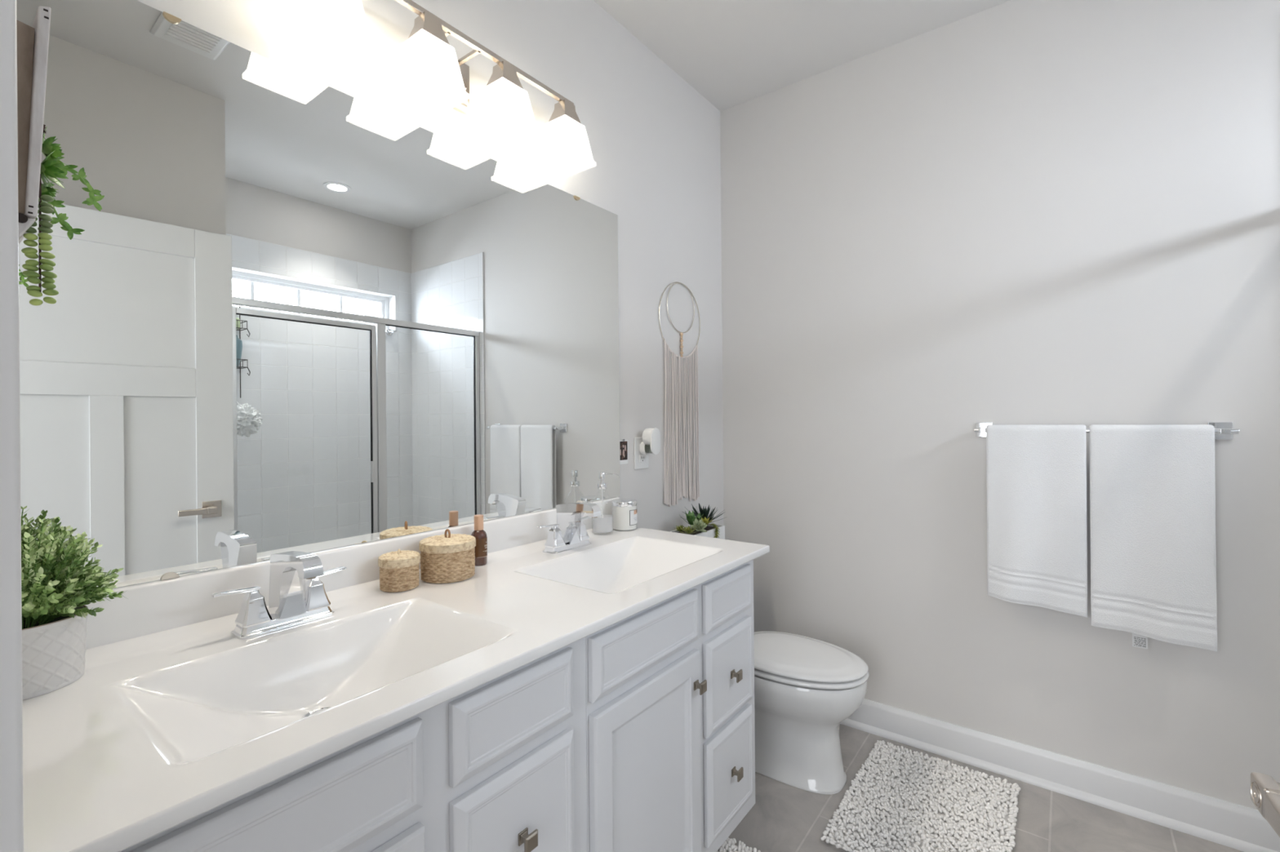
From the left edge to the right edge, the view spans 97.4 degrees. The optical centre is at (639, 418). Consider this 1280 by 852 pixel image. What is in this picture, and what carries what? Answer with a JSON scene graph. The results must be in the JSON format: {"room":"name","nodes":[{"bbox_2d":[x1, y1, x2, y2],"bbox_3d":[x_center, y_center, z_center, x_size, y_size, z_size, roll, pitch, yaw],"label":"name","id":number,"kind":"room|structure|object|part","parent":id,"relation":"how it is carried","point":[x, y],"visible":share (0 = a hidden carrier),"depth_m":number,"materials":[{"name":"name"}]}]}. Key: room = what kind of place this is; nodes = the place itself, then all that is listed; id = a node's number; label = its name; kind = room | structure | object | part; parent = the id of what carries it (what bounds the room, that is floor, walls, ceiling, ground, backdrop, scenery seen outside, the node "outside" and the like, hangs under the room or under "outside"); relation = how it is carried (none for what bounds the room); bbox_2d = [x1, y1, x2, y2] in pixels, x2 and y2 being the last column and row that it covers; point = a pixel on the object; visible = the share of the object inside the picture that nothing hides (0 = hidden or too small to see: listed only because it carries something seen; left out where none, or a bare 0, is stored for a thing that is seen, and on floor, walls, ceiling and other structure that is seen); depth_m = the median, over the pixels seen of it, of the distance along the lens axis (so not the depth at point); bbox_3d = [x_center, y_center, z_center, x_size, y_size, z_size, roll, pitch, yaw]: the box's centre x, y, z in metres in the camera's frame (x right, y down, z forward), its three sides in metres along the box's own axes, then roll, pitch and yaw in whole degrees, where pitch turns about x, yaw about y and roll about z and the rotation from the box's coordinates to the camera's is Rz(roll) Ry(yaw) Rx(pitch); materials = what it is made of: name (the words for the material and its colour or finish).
{"room":"bathroom","nodes":[
{"label":"bathroom","id":0,"kind":"room"},
{"bbox_2d":[137,0,724,531],"bbox_3d":[-0.354,-0.096,1.781,0.126,2.743,2.576,0,0,37],"label":"wall","id":1,"kind":"structure","parent":0,"point":[655,140],"depth_m":2.14,"materials":[{"name":"white paint"}]},
{"bbox_2d":[16,0,620,591],"bbox_3d":[-0.545,-0.227,1.444,0.008,1.032,1.549,0,0,37],"label":"wall mirror","id":2,"kind":"object","parent":1,"relation":"attached to","point":[297,313],"visible":0.94,"depth_m":1.17,"materials":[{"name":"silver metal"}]},
{"bbox_2d":[84,497,619,649],"bbox_3d":[-0.547,0.348,1.426,0.019,0.117,1.548,0,0,37],"label":"backsplash","id":3,"kind":"structure","parent":1,"relation":"attached to","point":[157,606],"depth_m":1.09,"materials":[{"name":"white stone"}]},
{"bbox_2d":[279,0,595,177],"bbox_3d":[-0.450,-0.869,1.442,0.172,0.200,0.820,0,0,37],"label":"vanity light","id":4,"kind":"object","parent":1,"relation":"attached to","point":[428,76],"visible":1,"depth_m":1.37,"materials":[{"name":"white glass"}]},
{"bbox_3d":[-0.642,-0.833,1.156,0.052,0.065,0.052,0,0,37],"label":"bulb","id":5,"kind":"part","parent":4,"relation":"part of","materials":[{"name":"white glass"}]},
{"bbox_3d":[-0.642,-0.828,1.156,0.133,0.123,0.133,0,0,37],"label":"lamp shade","id":6,"kind":"part","parent":4,"relation":"part of","materials":[{"name":"white glass"}]},
{"bbox_3d":[-0.503,-0.834,1.338,0.052,0.065,0.052,0,0,37],"label":"bulb","id":7,"kind":"part","parent":4,"relation":"part of","materials":[{"name":"white glass"}]},
{"bbox_3d":[-0.503,-0.830,1.338,0.133,0.123,0.133,0,0,37],"label":"lamp shade","id":8,"kind":"part","parent":4,"relation":"part of","materials":[{"name":"white glass"}]},
{"bbox_3d":[-0.517,-0.901,1.477,0.024,0.133,0.164,0,0,37],"label":"plate","id":9,"kind":"part","parent":4,"relation":"part of","materials":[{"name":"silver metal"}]},
{"bbox_3d":[-0.449,-0.958,1.483,0.086,0.010,0.010,0,0,37],"label":"arm","id":10,"kind":"part","parent":4,"relation":"part of","materials":[{"name":"silver metal"}]},
{"bbox_3d":[-0.365,-0.836,1.521,0.052,0.065,0.052,0,0,37],"label":"bulb","id":11,"kind":"part","parent":4,"relation":"part of","materials":[{"name":"white glass"}]},
{"bbox_3d":[-0.365,-0.831,1.521,0.133,0.123,0.133,0,0,37],"label":"lamp shade","id":12,"kind":"part","parent":4,"relation":"part of","materials":[{"name":"white glass"}]},
{"bbox_3d":[-0.227,-0.832,1.703,0.133,0.123,0.133,0,0,37],"label":"lamp shade","id":13,"kind":"part","parent":4,"relation":"part of","materials":[{"name":"white glass"}]},
{"bbox_2d":[619,439,628,464],"bbox_3d":[-0.057,0.121,2.083,0.009,0.093,0.051,0,0,37],"label":"instant photo","id":14,"kind":"object","parent":1,"relation":"attached to","point":[623,444],"visible":1,"depth_m":2.08,"materials":[{"name":"white paper"}]},
{"bbox_2d":[634,437,648,469],"bbox_3d":[0.007,0.132,2.169,0.009,0.122,0.088,0,0,37],"label":"wall outlet","id":15,"kind":"object","parent":1,"relation":"attached to","point":[641,461],"visible":0.69,"depth_m":2.15,"materials":[{"name":"white plastic"}]},
{"bbox_2d":[639,454,644,462],"bbox_3d":[0.009,0.154,2.167,0.003,0.030,0.034,0,0,37],"label":"receptacle","id":16,"kind":"object","parent":15,"relation":"attached to","point":[642,457],"depth_m":2.16,"materials":[{"name":"white plastic"}]},
{"bbox_2d":[640,427,660,454],"bbox_3d":[0.036,0.086,2.146,0.066,0.104,0.060,0,0,37],"label":"air freshener","id":17,"kind":"object","parent":15,"relation":"attached to","point":[651,437],"visible":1,"depth_m":2.13,"materials":[{"name":"white plastic"}]},
{"bbox_3d":[0.101,0.008,2.287,0.012,0.672,0.009,0,0,-14],"label":"cord","id":18,"kind":"part","parent":1,"relation":"part of","materials":[{"name":"beige fabric"}]},
{"bbox_3d":[0.104,0.015,2.296,0.009,0.666,0.010,0,0,37],"label":"cord","id":19,"kind":"part","parent":1,"relation":"part of","materials":[{"name":"beige fabric"}]},
{"bbox_3d":[0.108,0.021,2.300,0.009,0.661,0.014,0,0,23],"label":"cord","id":20,"kind":"part","parent":1,"relation":"part of","materials":[{"name":"beige fabric"}]},
{"bbox_3d":[0.114,0.024,2.303,0.009,0.653,0.017,0,0,17],"label":"cord","id":21,"kind":"part","parent":1,"relation":"part of","materials":[{"name":"beige fabric"}]},
{"bbox_3d":[0.122,0.034,2.321,0.009,0.650,0.009,0,0,-24],"label":"cord","id":22,"kind":"part","parent":1,"relation":"part of","materials":[{"name":"beige fabric"}]},
{"bbox_3d":[0.120,0.031,2.314,0.009,0.654,0.010,0,0,37],"label":"cord","id":23,"kind":"part","parent":1,"relation":"part of","materials":[{"name":"beige fabric"}]},
{"bbox_3d":[0.124,0.038,2.325,0.010,0.648,0.017,0,0,37],"label":"cord","id":24,"kind":"part","parent":1,"relation":"part of","materials":[{"name":"beige fabric"}]},
{"bbox_3d":[0.133,0.038,2.334,0.010,0.639,0.009,0,0,37],"label":"cord","id":25,"kind":"part","parent":1,"relation":"part of","materials":[{"name":"beige fabric"}]},
{"bbox_3d":[0.141,0.041,2.338,0.009,0.638,0.009,0,0,37],"label":"cord","id":26,"kind":"part","parent":1,"relation":"part of","materials":[{"name":"beige fabric"}]},
{"bbox_3d":[0.143,0.035,2.342,0.009,0.619,0.014,0,0,11],"label":"cord","id":27,"kind":"part","parent":1,"relation":"part of","materials":[{"name":"beige fabric"}]},
{"bbox_3d":[0.152,0.043,2.351,0.009,0.629,0.010,0,0,-14],"label":"cord","id":28,"kind":"part","parent":1,"relation":"part of","materials":[{"name":"beige fabric"}]},
{"bbox_3d":[0.154,0.037,2.360,0.009,0.612,0.009,0,0,37],"label":"cord","id":29,"kind":"part","parent":1,"relation":"part of","materials":[{"name":"beige fabric"}]},
{"bbox_3d":[0.159,0.034,2.368,0.010,0.604,0.009,0,0,37],"label":"cord","id":30,"kind":"part","parent":1,"relation":"part of","materials":[{"name":"beige fabric"}]},
{"bbox_3d":[0.165,0.036,2.371,0.009,0.604,0.009,0,0,37],"label":"cord","id":31,"kind":"part","parent":1,"relation":"part of","materials":[{"name":"beige fabric"}]},
{"bbox_3d":[0.168,0.034,2.380,0.009,0.597,0.009,0,0,37],"label":"cord","id":32,"kind":"part","parent":1,"relation":"part of","materials":[{"name":"beige fabric"}]},
{"bbox_3d":[0.172,0.039,2.385,0.011,0.607,0.009,0,0,11],"label":"cord","id":33,"kind":"part","parent":1,"relation":"part of","materials":[{"name":"beige fabric"}]},
{"bbox_3d":[0.179,0.032,2.391,0.010,0.592,0.009,0,0,37],"label":"cord","id":34,"kind":"part","parent":1,"relation":"part of","materials":[{"name":"beige fabric"}]},
{"bbox_3d":[0.186,0.031,2.406,0.010,0.591,0.009,0,0,37],"label":"cord","id":35,"kind":"part","parent":1,"relation":"part of","materials":[{"name":"beige fabric"}]},
{"bbox_3d":[0.185,0.033,2.397,0.009,0.594,0.009,0,0,37],"label":"cord","id":36,"kind":"part","parent":1,"relation":"part of","materials":[{"name":"beige fabric"}]},
{"bbox_3d":[0.192,0.037,2.409,0.010,0.603,0.009,0,0,37],"label":"cord","id":37,"kind":"part","parent":1,"relation":"part of","materials":[{"name":"beige fabric"}]},
{"bbox_3d":[0.200,0.035,2.417,0.009,0.602,0.012,0,0,37],"label":"cord","id":38,"kind":"part","parent":1,"relation":"part of","materials":[{"name":"beige fabric"}]},
{"bbox_3d":[0.201,0.036,2.419,0.009,0.608,0.010,0,0,27],"label":"cord","id":39,"kind":"part","parent":1,"relation":"part of","materials":[{"name":"beige fabric"}]},
{"bbox_3d":[0.211,0.032,2.429,0.013,0.603,0.009,0,0,-27],"label":"cord","id":40,"kind":"part","parent":1,"relation":"part of","materials":[{"name":"beige fabric"}]},
{"bbox_3d":[0.213,0.034,2.438,0.009,0.613,0.014,0,0,37],"label":"cord","id":41,"kind":"part","parent":1,"relation":"part of","materials":[{"name":"beige fabric"}]},
{"bbox_3d":[0.217,0.040,2.442,0.009,0.630,0.009,0,0,37],"label":"cord","id":42,"kind":"part","parent":1,"relation":"part of","materials":[{"name":"beige fabric"}]},
{"bbox_3d":[0.218,0.040,2.447,0.011,0.636,0.009,0,0,37],"label":"cord","id":43,"kind":"part","parent":1,"relation":"part of","materials":[{"name":"beige fabric"}]},
{"bbox_3d":[0.225,0.034,2.457,0.009,0.632,0.011,0,0,37],"label":"cord","id":44,"kind":"part","parent":1,"relation":"part of","materials":[{"name":"beige fabric"}]},
{"bbox_3d":[0.231,0.032,2.463,0.013,0.636,0.009,0,0,-39],"label":"cord","id":45,"kind":"part","parent":1,"relation":"part of","materials":[{"name":"beige fabric"}]},
{"bbox_3d":[0.238,0.031,2.464,0.010,0.645,0.010,0,0,37],"label":"cord","id":46,"kind":"part","parent":1,"relation":"part of","materials":[{"name":"beige fabric"}]},
{"bbox_3d":[0.240,0.032,2.472,0.010,0.658,0.009,0,0,37],"label":"cord","id":47,"kind":"part","parent":1,"relation":"part of","materials":[{"name":"beige fabric"}]},
{"bbox_3d":[0.248,0.023,2.482,0.009,0.653,0.018,0,0,37],"label":"cord","id":48,"kind":"part","parent":1,"relation":"part of","materials":[{"name":"beige fabric"}]},
{"bbox_3d":[0.249,0.023,2.485,0.009,0.668,0.012,0,0,5],"label":"cord","id":49,"kind":"part","parent":1,"relation":"part of","materials":[{"name":"beige fabric"}]},
{"bbox_3d":[0.258,0.006,2.499,0.009,0.671,0.012,0,0,37],"label":"cord","id":50,"kind":"part","parent":1,"relation":"part of","materials":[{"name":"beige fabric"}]},
{"bbox_3d":[0.257,0.014,2.492,0.009,0.666,0.016,0,0,11],"label":"cord","id":51,"kind":"part","parent":1,"relation":"part of","materials":[{"name":"beige fabric"}]},
{"bbox_2d":[594,0,1009,111],"bbox_3d":[0.803,-1.527,0.894,3.060,0.100,2.576,0,0,37],"label":"ceiling","id":52,"kind":"structure","parent":0,"point":[731,52],"depth_m":2.14,"materials":[{"name":"white paint"}]},
{"bbox_2d":[717,724,1243,851],"bbox_3d":[0.246,1.331,0.136,3.070,0.120,4.488,0,0,37],"label":"floor","id":53,"kind":"structure","parent":0,"point":[783,818],"depth_m":1.76,"materials":[{"name":"grey tile"}]},
{"bbox_2d":[120,637,586,851],"bbox_3d":[-0.540,0.843,0.945,0.598,0.867,0.781,0,0,37],"label":"vanity cabinet","id":54,"kind":"object","parent":53,"relation":"on","point":[500,765],"visible":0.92,"depth_m":0.85,"materials":[{"name":"white paint"}]},
{"bbox_2d":[22,524,769,851],"bbox_3d":[-0.315,0.442,1.253,0.596,0.135,1.552,0,0,37],"label":"countertop","id":55,"kind":"structure","parent":54,"relation":"on","point":[159,731],"depth_m":0.92,"materials":[{"name":"white stone"}]},
{"bbox_2d":[21,516,126,700],"bbox_3d":[-0.885,0.267,0.825,0.186,0.248,0.202,0,0,37],"label":"potted plant","id":56,"kind":"object","parent":55,"relation":"on","point":[55,613],"visible":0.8,"depth_m":0.82,"materials":[{"name":"green plant"}]},
{"bbox_3d":[-0.902,0.342,0.823,0.134,0.098,0.134,0,0,37],"label":"pot","id":57,"kind":"part","parent":56,"relation":"part of","materials":[{"name":"white ceramic"}]},
{"bbox_2d":[211,551,346,639],"bbox_3d":[-0.675,0.320,1.063,0.181,0.140,0.174,0,0,-12],"label":"faucet","id":58,"kind":"object","parent":55,"relation":"on","point":[292,601],"visible":1,"depth_m":1.04,"materials":[{"name":"silver metal"}]},
{"bbox_3d":[-0.724,0.310,1.009,0.018,0.008,0.072,0,0,37],"label":"lever","id":59,"kind":"part","parent":58,"relation":"part of","materials":[{"name":"silver metal"}]},
{"bbox_3d":[-0.708,0.343,1.030,0.047,0.058,0.047,0,0,37],"label":"handle","id":60,"kind":"part","parent":58,"relation":"part of","materials":[{"name":"silver metal"}]},
{"bbox_3d":[-0.677,0.380,1.072,0.056,0.019,0.162,0,0,37],"label":"plate","id":61,"kind":"part","parent":58,"relation":"part of","materials":[{"name":"silver metal"}]},
{"bbox_3d":[-0.643,0.311,1.051,0.151,0.122,0.047,0,0,37],"label":"spout","id":62,"kind":"part","parent":58,"relation":"part of","materials":[{"name":"silver metal"}]},
{"bbox_3d":[-0.645,0.342,1.113,0.047,0.058,0.047,0,0,37],"label":"handle","id":63,"kind":"part","parent":58,"relation":"part of","materials":[{"name":"silver metal"}]},
{"bbox_3d":[-0.630,0.309,1.134,0.018,0.008,0.072,0,0,37],"label":"lever","id":64,"kind":"part","parent":58,"relation":"part of","materials":[{"name":"silver metal"}]},
{"bbox_2d":[377,549,420,592],"bbox_3d":[-0.554,0.344,1.295,0.090,0.088,0.090,0,0,15],"label":"wicker basket","id":65,"kind":"object","parent":55,"relation":"on","point":[399,571],"visible":1,"depth_m":1.26,"materials":[{"name":"beige wicker"}]},
{"bbox_3d":[-0.554,0.321,1.295,0.091,0.026,0.091,0,0,37],"label":"basket lid","id":66,"kind":"part","parent":65,"relation":"part of","materials":[{"name":"wicker"}]},
{"bbox_2d":[418,528,475,583],"bbox_3d":[-0.471,0.329,1.381,0.134,0.117,0.131,0,0,20],"label":"wicker basket","id":67,"kind":"object","parent":55,"relation":"on","point":[445,558],"visible":1,"depth_m":1.33,"materials":[{"name":"brown wicker"}]},
{"bbox_3d":[-0.472,0.303,1.381,0.134,0.026,0.132,0,0,20],"label":"basket lid","id":68,"kind":"part","parent":67,"relation":"part of","materials":[{"name":"wicker"}]},
{"bbox_2d":[471,514,487,566],"bbox_3d":[-0.429,0.322,1.498,0.043,0.130,0.042,0,0,37],"label":"bottle","id":69,"kind":"object","parent":55,"relation":"on","point":[481,548],"visible":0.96,"depth_m":1.48,"materials":[{"name":"brown glass"}]},
{"bbox_2d":[537,502,601,555],"bbox_3d":[-0.214,0.316,1.664,0.181,0.140,0.174,0,0,-12],"label":"faucet","id":70,"kind":"object","parent":55,"relation":"on","point":[570,533],"visible":1,"depth_m":1.64,"materials":[{"name":"grey metal"}]},
{"bbox_3d":[-0.263,0.306,1.610,0.018,0.008,0.072,0,0,37],"label":"lever","id":71,"kind":"part","parent":70,"relation":"part of","materials":[{"name":"silver metal"}]},
{"bbox_3d":[-0.247,0.339,1.631,0.047,0.058,0.047,0,0,37],"label":"handle","id":72,"kind":"part","parent":70,"relation":"part of","materials":[{"name":"silver metal"}]},
{"bbox_3d":[-0.215,0.376,1.672,0.056,0.019,0.162,0,0,37],"label":"plate","id":73,"kind":"part","parent":70,"relation":"part of","materials":[{"name":"silver metal"}]},
{"bbox_3d":[-0.182,0.307,1.651,0.151,0.122,0.047,0,0,37],"label":"spout","id":74,"kind":"part","parent":70,"relation":"part of","materials":[{"name":"silver metal"}]},
{"bbox_3d":[-0.184,0.339,1.714,0.047,0.058,0.047,0,0,37],"label":"handle","id":75,"kind":"part","parent":70,"relation":"part of","materials":[{"name":"silver metal"}]},
{"bbox_3d":[-0.169,0.305,1.734,0.018,0.008,0.072,0,0,37],"label":"lever","id":76,"kind":"part","parent":70,"relation":"part of","materials":[{"name":"silver metal"}]},
{"bbox_2d":[592,471,618,533],"bbox_3d":[-0.123,0.281,1.885,0.076,0.206,0.079,0,0,-43],"label":"soap dispenser","id":77,"kind":"object","parent":55,"relation":"on","point":[602,486],"visible":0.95,"depth_m":1.88,"materials":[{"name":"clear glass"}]},
{"bbox_2d":[611,498,637,530],"bbox_3d":[-0.054,0.334,1.964,0.090,0.100,0.090,0,0,37],"label":"jar candle","id":78,"kind":"object","parent":55,"relation":"on","point":[624,510],"visible":0.98,"depth_m":1.93,"materials":[{"name":"white wax"}]},
{"bbox_3d":[-0.055,0.292,1.964,0.090,0.018,0.090,0,0,37],"label":"lid","id":79,"kind":"part","parent":78,"relation":"part of","materials":[{"name":"silver metal"}]},
{"bbox_2d":[669,502,727,539],"bbox_3d":[0.227,0.439,2.256,0.188,0.175,0.316,0,0,37],"label":"succulent planter","id":80,"kind":"object","parent":55,"relation":"on","point":[700,526],"visible":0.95,"depth_m":2.23,"materials":[{"name":"white plastic"}]},
{"bbox_3d":[-0.426,0.849,0.660,0.020,0.525,0.381,0,0,37],"label":"cabinet door","id":81,"kind":"part","parent":54,"relation":"part of","materials":[{"name":"white paint"}]},
{"bbox_3d":[-0.205,0.496,0.955,0.020,0.126,0.260,0,0,37],"label":"drawer","id":82,"kind":"part","parent":54,"relation":"part of","materials":[{"name":"white paint"}]},
{"bbox_3d":[-0.203,0.706,0.955,0.020,0.243,0.260,0,0,37],"label":"drawer","id":83,"kind":"part","parent":54,"relation":"part of","materials":[{"name":"white paint"}]},
{"bbox_3d":[-0.188,0.707,0.943,0.026,0.028,0.028,0,0,37],"label":"knob","id":84,"kind":"part","parent":54,"relation":"part of","materials":[{"name":"grey metal"}]},
{"bbox_2d":[585,560,755,851],"bbox_3d":[-0.080,0.839,1.552,0.598,0.867,0.742,0,0,37],"label":"vanity cabinet","id":85,"kind":"object","parent":53,"relation":"on","point":[670,722],"visible":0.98,"depth_m":1.33,"materials":[{"name":"white paint"}]},
{"bbox_3d":[0.028,0.845,1.259,0.020,0.525,0.396,0,0,37],"label":"cabinet door","id":86,"kind":"part","parent":85,"relation":"part of","materials":[{"name":"white paint"}]},
{"bbox_3d":[0.148,0.658,1.381,0.026,0.028,0.028,0,0,37],"label":"knob","id":87,"kind":"part","parent":85,"relation":"part of","materials":[{"name":"grey metal"}]},
{"bbox_3d":[0.247,0.492,1.551,0.020,0.126,0.260,0,0,37],"label":"drawer","id":88,"kind":"part","parent":85,"relation":"part of","materials":[{"name":"white paint"}]},
{"bbox_3d":[0.249,0.702,1.551,0.020,0.243,0.260,0,0,37],"label":"drawer","id":89,"kind":"part","parent":85,"relation":"part of","materials":[{"name":"white paint"}]},
{"bbox_3d":[0.251,0.973,1.551,0.020,0.265,0.260,0,0,37],"label":"drawer","id":90,"kind":"part","parent":85,"relation":"part of","materials":[{"name":"white paint"}]},
{"bbox_3d":[0.265,0.703,1.540,0.026,0.028,0.028,0,0,37],"label":"knob","id":91,"kind":"part","parent":85,"relation":"part of","materials":[{"name":"grey metal"}]},
{"bbox_3d":[0.267,0.972,1.540,0.026,0.028,0.028,0,0,37],"label":"knob","id":92,"kind":"part","parent":85,"relation":"part of","materials":[{"name":"grey metal"}]},
{"bbox_2d":[716,837,760,851],"bbox_3d":[0.256,1.257,1.296,0.473,0.025,0.654,0,0,37],"label":"bath rug","id":93,"kind":"object","parent":53,"relation":"on","point":[729,846],"visible":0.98,"depth_m":1.64,"materials":[{"name":"white fabric"}]},
{"bbox_2d":[754,631,868,795],"bbox_3d":[0.463,0.896,2.115,0.754,0.743,0.420,0,0,37],"label":"toilet","id":94,"kind":"object","parent":53,"relation":"on","point":[805,687],"visible":0.5,"depth_m":1.92,"materials":[{"name":"white ceramic"}]},
{"bbox_3d":[0.565,0.877,2.038,0.498,0.017,0.368,0,0,37],"label":"seat","id":95,"kind":"part","parent":94,"relation":"part of","materials":[{"name":"white plastic"}]},
{"bbox_3d":[0.564,0.851,2.038,0.496,0.026,0.364,0,0,37],"label":"lid","id":96,"kind":"part","parent":94,"relation":"part of","materials":[{"name":"white ceramic"}]},
{"bbox_2d":[820,740,1021,851],"bbox_3d":[0.916,1.252,1.796,0.473,0.025,0.654,0,0,37],"label":"bath rug","id":97,"kind":"object","parent":53,"relation":"on","point":[903,801],"visible":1,"depth_m":1.80,"materials":[{"name":"white fabric"}]},
{"bbox_2d":[720,0,1279,809],"bbox_3d":[1.584,-0.112,1.859,2.900,2.743,0.110,0,0,37],"label":"wall","id":98,"kind":"structure","parent":0,"point":[1011,211],"depth_m":1.99,"materials":[{"name":"white paint"}]},
{"bbox_2d":[840,698,1279,851],"bbox_3d":[1.120,1.204,2.131,1.812,0.119,0.030,0,0,37],"label":"baseboard","id":99,"kind":"structure","parent":98,"relation":"attached to","point":[1224,823],"depth_m":1.87,"materials":[{"name":"white paint"}]},
{"bbox_2d":[973,422,1239,439],"bbox_3d":[1.468,0.038,1.828,0.656,0.052,0.082,0,0,37],"label":"towel bar","id":100,"kind":"object","parent":98,"relation":"attached to","point":[1223,430],"visible":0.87,"depth_m":1.67,"materials":[{"name":"silver metal"}]},
{"bbox_3d":[1.224,0.040,2.007,0.022,0.016,0.074,0,0,37],"label":"post","id":101,"kind":"part","parent":100,"relation":"part of","materials":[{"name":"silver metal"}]},
{"bbox_2d":[986,424,1087,617],"bbox_3d":[1.324,0.329,1.886,0.274,0.619,0.066,0,0,37],"label":"bath towel","id":102,"kind":"object","parent":100,"relation":"hanging from","point":[1037,531],"visible":1,"depth_m":1.87,"materials":[{"name":"white fabric"}]},
{"bbox_2d":[1088,424,1217,651],"bbox_3d":[1.553,0.365,1.712,0.283,0.694,0.067,0,0,37],"label":"bath towel","id":103,"kind":"object","parent":100,"relation":"hanging from","point":[1153,544],"visible":1,"depth_m":1.70,"materials":[{"name":"white fabric"}]},
{"bbox_2d":[1133,636,1146,647],"bbox_3d":[1.554,0.694,1.747,0.028,0.027,0.001,0,0,37],"label":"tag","id":104,"kind":"object","parent":103,"relation":"attached to","point":[1139,642],"depth_m":1.75,"materials":[{"name":"grey fabric"}]},
{"bbox_3d":[1.704,0.036,1.643,0.022,0.016,0.074,0,0,37],"label":"post","id":105,"kind":"part","parent":100,"relation":"part of","materials":[{"name":"silver metal"}]},
{"bbox_2d":[1250,772,1279,837],"bbox_3d":[0.454,0.235,0.243,0.086,2.044,0.773,0,0,31],"label":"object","id":106,"kind":"structure","parent":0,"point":[1264,790],"depth_m":0.51,"materials":[{"name":"white ceramic"}]},
{"bbox_3d":[-0.321,-0.096,0.208,1.859,2.743,0.110,0,0,37],"label":"wall","id":107,"kind":"structure","parent":0,"visible":0},
{"bbox_2d":[0,0,23,851],"bbox_3d":[-0.063,0.193,0.096,0.958,2.160,0.019,0,0,37],"label":"trim","id":108,"kind":"structure","parent":107,"relation":"attached to","point":[11,795],"depth_m":0.35,"materials":[{"name":"white paint"}]},
{"bbox_2d":[16,5,104,305],"bbox_3d":[-0.715,-0.295,0.659,0.128,0.334,0.130,0,0,37],"label":"wall planter","id":109,"kind":"object","parent":107,"relation":"attached to","point":[33,42],"visible":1,"depth_m":0.63,"materials":[{"name":"brown wood"}]},
{"bbox_3d":[-0.684,-0.211,0.642,0.003,0.141,0.015,0,0,-44],"label":"trailing stem","id":110,"kind":"part","parent":109,"relation":"part of","materials":[{"name":"green plant"}]}
]}

